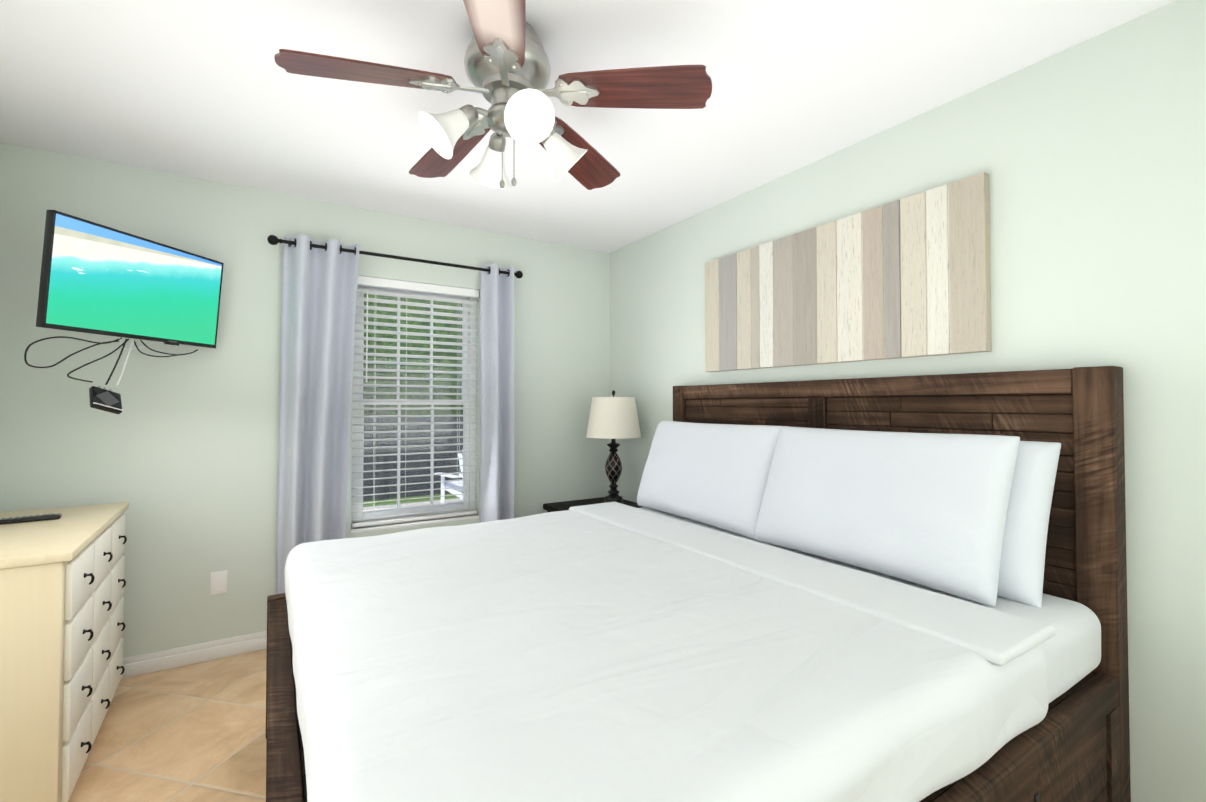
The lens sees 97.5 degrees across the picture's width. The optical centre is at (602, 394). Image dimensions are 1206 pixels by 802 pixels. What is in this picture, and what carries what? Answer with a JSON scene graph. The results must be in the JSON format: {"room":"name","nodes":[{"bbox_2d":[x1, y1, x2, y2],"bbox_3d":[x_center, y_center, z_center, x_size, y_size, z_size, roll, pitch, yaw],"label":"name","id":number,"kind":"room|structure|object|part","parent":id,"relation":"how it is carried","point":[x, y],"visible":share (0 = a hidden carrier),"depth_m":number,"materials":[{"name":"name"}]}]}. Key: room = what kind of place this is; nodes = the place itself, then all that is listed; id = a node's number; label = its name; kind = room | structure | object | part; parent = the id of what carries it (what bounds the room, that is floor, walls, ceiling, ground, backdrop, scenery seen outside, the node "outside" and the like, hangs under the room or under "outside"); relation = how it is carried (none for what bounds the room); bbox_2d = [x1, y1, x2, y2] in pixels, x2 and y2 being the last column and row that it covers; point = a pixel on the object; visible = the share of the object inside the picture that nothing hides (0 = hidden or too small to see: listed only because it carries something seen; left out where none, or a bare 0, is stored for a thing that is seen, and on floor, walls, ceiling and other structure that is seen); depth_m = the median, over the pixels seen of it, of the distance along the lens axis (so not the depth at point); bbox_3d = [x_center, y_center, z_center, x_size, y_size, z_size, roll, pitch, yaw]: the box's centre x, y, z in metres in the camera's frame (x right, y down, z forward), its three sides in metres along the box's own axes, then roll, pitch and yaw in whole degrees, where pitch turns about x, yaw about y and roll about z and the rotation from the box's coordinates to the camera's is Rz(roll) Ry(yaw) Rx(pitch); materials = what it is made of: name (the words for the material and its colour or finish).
{"room":"bedroom","nodes":[
{"label":"bedroom","id":0,"kind":"room"},
{"bbox_2d":[68,649,266,801],"bbox_3d":[-0.324,1.371,1.552,3.520,0.100,4.000,1,-1,-32],"label":"floor","id":1,"kind":"structure","parent":0,"point":[195,732],"depth_m":2.04,"materials":[{"name":"tile"}]},
{"bbox_2d":[0,502,128,801],"bbox_3d":[-2.056,0.901,1.863,0.478,0.850,0.985,1,-1,-35],"label":"dresser","id":2,"kind":"object","parent":1,"relation":"on","point":[62,624],"visible":1,"depth_m":1.60,"materials":[{"name":"beige wood"}]},
{"bbox_2d":[0,513,61,524],"bbox_3d":[-2.182,0.468,1.990,0.200,0.020,0.046,1,-1,-40],"label":"remote","id":3,"kind":"object","parent":2,"relation":"on","point":[23,519],"visible":1,"depth_m":1.99,"materials":[{"name":"black plastic"}]},
{"bbox_2d":[543,497,641,512],"bbox_3d":[-0.004,1.045,3.457,0.570,0.620,0.639,1,-1,-32],"label":"nightstand","id":4,"kind":"object","parent":1,"relation":"on","point":[558,506],"visible":0.06,"depth_m":3.58,"materials":[{"name":"brown wood"}]},
{"bbox_2d":[586,390,640,503],"bbox_3d":[0.067,0.352,3.544,0.372,0.767,0.387,1,-1,-32],"label":"lamp","id":5,"kind":"object","parent":4,"relation":"on","point":[613,418],"visible":0.96,"depth_m":3.42,"materials":[{"name":"white fabric"}]},
{"bbox_2d":[266,366,1130,801],"bbox_3d":[0.110,0.623,1.833,2.158,1.405,1.990,1,-1,-32],"label":"bed","id":6,"kind":"object","parent":1,"relation":"on","point":[904,588],"visible":1,"depth_m":1.42,"materials":[{"name":"white fabric"}]},
{"bbox_2d":[285,502,1055,801],"bbox_3d":[-0.083,0.697,1.710,1.599,0.250,1.987,1,-1,-32],"label":"duvet","id":7,"kind":"object","parent":6,"relation":"on","point":[609,651],"depth_m":1.14,"materials":[{"name":"white fabric"}]},
{"bbox_2d":[637,421,788,539],"bbox_3d":[0.507,0.384,2.665,0.288,0.498,0.956,1,-1,-32],"label":"pillow","id":8,"kind":"object","parent":6,"relation":"on","point":[717,477],"depth_m":2.49,"materials":[{"name":"white fabric"}]},
{"bbox_3d":[0.101,0.712,1.826,1.999,0.205,1.949,1,-1,-32],"label":"mattress","id":9,"kind":"part","parent":6,"relation":"part of","materials":[{"name":"white fabric"}]},
{"bbox_2d":[754,426,1019,606],"bbox_3d":[0.951,0.370,1.917,0.284,0.495,0.900,1,-1,-32],"label":"pillow","id":10,"kind":"object","parent":6,"relation":"on","point":[934,512],"depth_m":1.73,"materials":[{"name":"white fabric"}]},
{"bbox_2d":[997,441,1060,606],"bbox_3d":[1.095,0.387,1.936,0.273,0.489,0.900,1,-1,-32],"label":"pillow","id":11,"kind":"object","parent":6,"relation":"on","point":[1028,472],"depth_m":1.58,"materials":[{"name":"white fabric"}]},
{"bbox_2d":[0,143,609,657],"bbox_3d":[-1.345,0.130,3.201,3.200,2.440,0.160,1,-1,-32],"label":"wall","id":12,"kind":"structure","parent":0,"point":[178,453],"depth_m":2.70,"materials":[{"name":"paint"}]},
{"bbox_2d":[24,210,223,413],"bbox_3d":[-2.063,-0.294,2.300,0.217,0.756,0.735,0,-1,8],"label":"tv","id":13,"kind":"object","parent":12,"relation":"attached to","point":[97,278],"visible":1,"depth_m":2.19,"materials":[{"name":"black"}]},
{"bbox_2d":[121,631,266,678],"bbox_3d":[-1.294,1.303,3.108,3.150,0.092,0.016,1,-1,-32],"label":"baseboard","id":14,"kind":"structure","parent":12,"relation":"attached to","point":[177,657],"depth_m":2.62,"materials":[{"name":"white wood"}]},
{"bbox_2d":[210,570,227,594],"bbox_3d":[-1.962,0.959,2.699,0.072,0.116,0.008,1,-1,-32],"label":"electrical outlet","id":15,"kind":"object","parent":12,"relation":"attached to","point":[218,582],"visible":1,"depth_m":2.70,"materials":[{"name":"white plastic"}]},
{"bbox_2d":[267,235,522,593],"bbox_3d":[-1.151,0.224,3.134,1.440,2.140,0.157,1,-1,-32],"label":"curtains","id":16,"kind":"object","parent":12,"relation":"attached to","point":[319,290],"visible":0.79,"depth_m":2.91,"materials":[{"name":"grey fabric"}]},
{"bbox_2d":[351,284,478,532],"bbox_3d":[-1.167,0.054,3.313,0.760,1.493,0.153,1,-1,-32],"label":"window unit","id":17,"kind":"structure","parent":12,"relation":"in","point":[386,512],"depth_m":3.32,"materials":[{"name":"white"}]},
{"bbox_2d":[352,276,478,527],"bbox_3d":[-1.143,0.040,3.276,0.748,1.464,0.064,1,-1,-32],"label":"window blinds","id":18,"kind":"object","parent":17,"relation":"attached to","point":[398,284],"visible":0.85,"depth_m":3.25,"materials":[{"name":"white plastic"}]},
{"bbox_2d":[0,0,1174,252],"bbox_3d":[-0.324,-1.169,1.599,3.520,0.100,4.000,1,-1,-32],"label":"ceiling","id":19,"kind":"structure","parent":0,"point":[210,90],"depth_m":1.92,"materials":[{"name":"white paint"}]},
{"bbox_2d":[274,0,711,189],"bbox_3d":[-0.328,-0.880,1.648,1.184,0.476,1.186,1,-1,-32],"label":"fan","id":20,"kind":"object","parent":19,"relation":"hanging from","point":[507,66],"visible":1,"depth_m":1.55,"materials":[{"name":"brown wood"}]},
{"label":"blade","id":21,"kind":"part","parent":20,"relation":"part of","materials":[{"name":"brown wood"}]},
{"bbox_3d":[-0.557,-0.896,1.935,0.156,0.006,0.460,-15,3,-42],"label":"blade","id":22,"kind":"part","parent":20,"relation":"part of","materials":[{"name":"brown wood"}]},
{"label":"blade","id":23,"kind":"part","parent":20,"relation":"part of","materials":[{"name":"brown wood"}]},
{"bbox_3d":[-0.098,-0.895,1.982,0.156,0.006,0.460,-14,-14,28],"label":"blade","id":24,"kind":"part","parent":20,"relation":"part of","materials":[{"name":"brown wood"}]},
{"bbox_3d":[0.089,-0.902,1.560,0.460,0.006,0.156,6,-12,12],"label":"blade","id":25,"kind":"part","parent":20,"relation":"part of","materials":[{"name":"brown wood"}]},
{"bbox_2d":[610,0,1205,801],"bbox_3d":[1.099,0.117,2.469,0.160,2.440,4.000,1,-1,-32],"label":"wall","id":26,"kind":"structure","parent":0,"point":[1088,156],"depth_m":1.65,"materials":[{"name":"paint"}]},
{"bbox_2d":[705,172,990,371],"bbox_3d":[0.983,-0.461,2.472,0.040,0.635,1.423,1,-1,-32],"label":"art","id":27,"kind":"object","parent":26,"relation":"attached to","point":[908,277],"visible":1,"depth_m":2.24,"materials":[{"name":"beige wood"}]},
{"label":"outside","id":28,"kind":"structure","parent":0,"visible":0},
{"bbox_2d":[363,492,462,506],"bbox_3d":[-4.215,2.005,17.232,32.000,0.100,26.710,1,-1,-32],"label":"ground","id":29,"kind":"structure","parent":28,"point":[406,501],"depth_m":9.05,"materials":[{"name":"green plant"}]},
{"bbox_2d":[363,414,462,500],"bbox_3d":[0.384,1.122,11.805,26.100,1.470,0.100,1,-1,-32],"label":"fence","id":30,"kind":"object","parent":29,"relation":"on","point":[377,482],"depth_m":9.40,"materials":[{"name":"grey wood"}]},
{"bbox_2d":[363,498,462,511],"bbox_3d":[-1.141,1.754,6.701,12.000,0.020,5.600,1,-1,-32],"label":"patio","id":31,"kind":"structure","parent":29,"relation":"on","point":[406,504],"depth_m":8.58,"materials":[{"name":"grey concrete"}]},
{"bbox_2d":[434,449,462,502],"bbox_3d":[-2.088,1.258,8.327,0.827,0.980,0.816,1,-1,-44],"label":"outdoor chair","id":32,"kind":"object","parent":31,"relation":"on","point":[454,484],"depth_m":8.25,"materials":[{"name":"white plastic"}]},
{"bbox_2d":[363,294,462,417],"bbox_3d":[-3.239,-3.281,17.238,22.536,12.260,8.820,1,-1,-32],"label":"hedge","id":33,"kind":"object","parent":29,"relation":"on","point":[417,375],"depth_m":12.30,"materials":[{"name":"green plant"}]}
]}

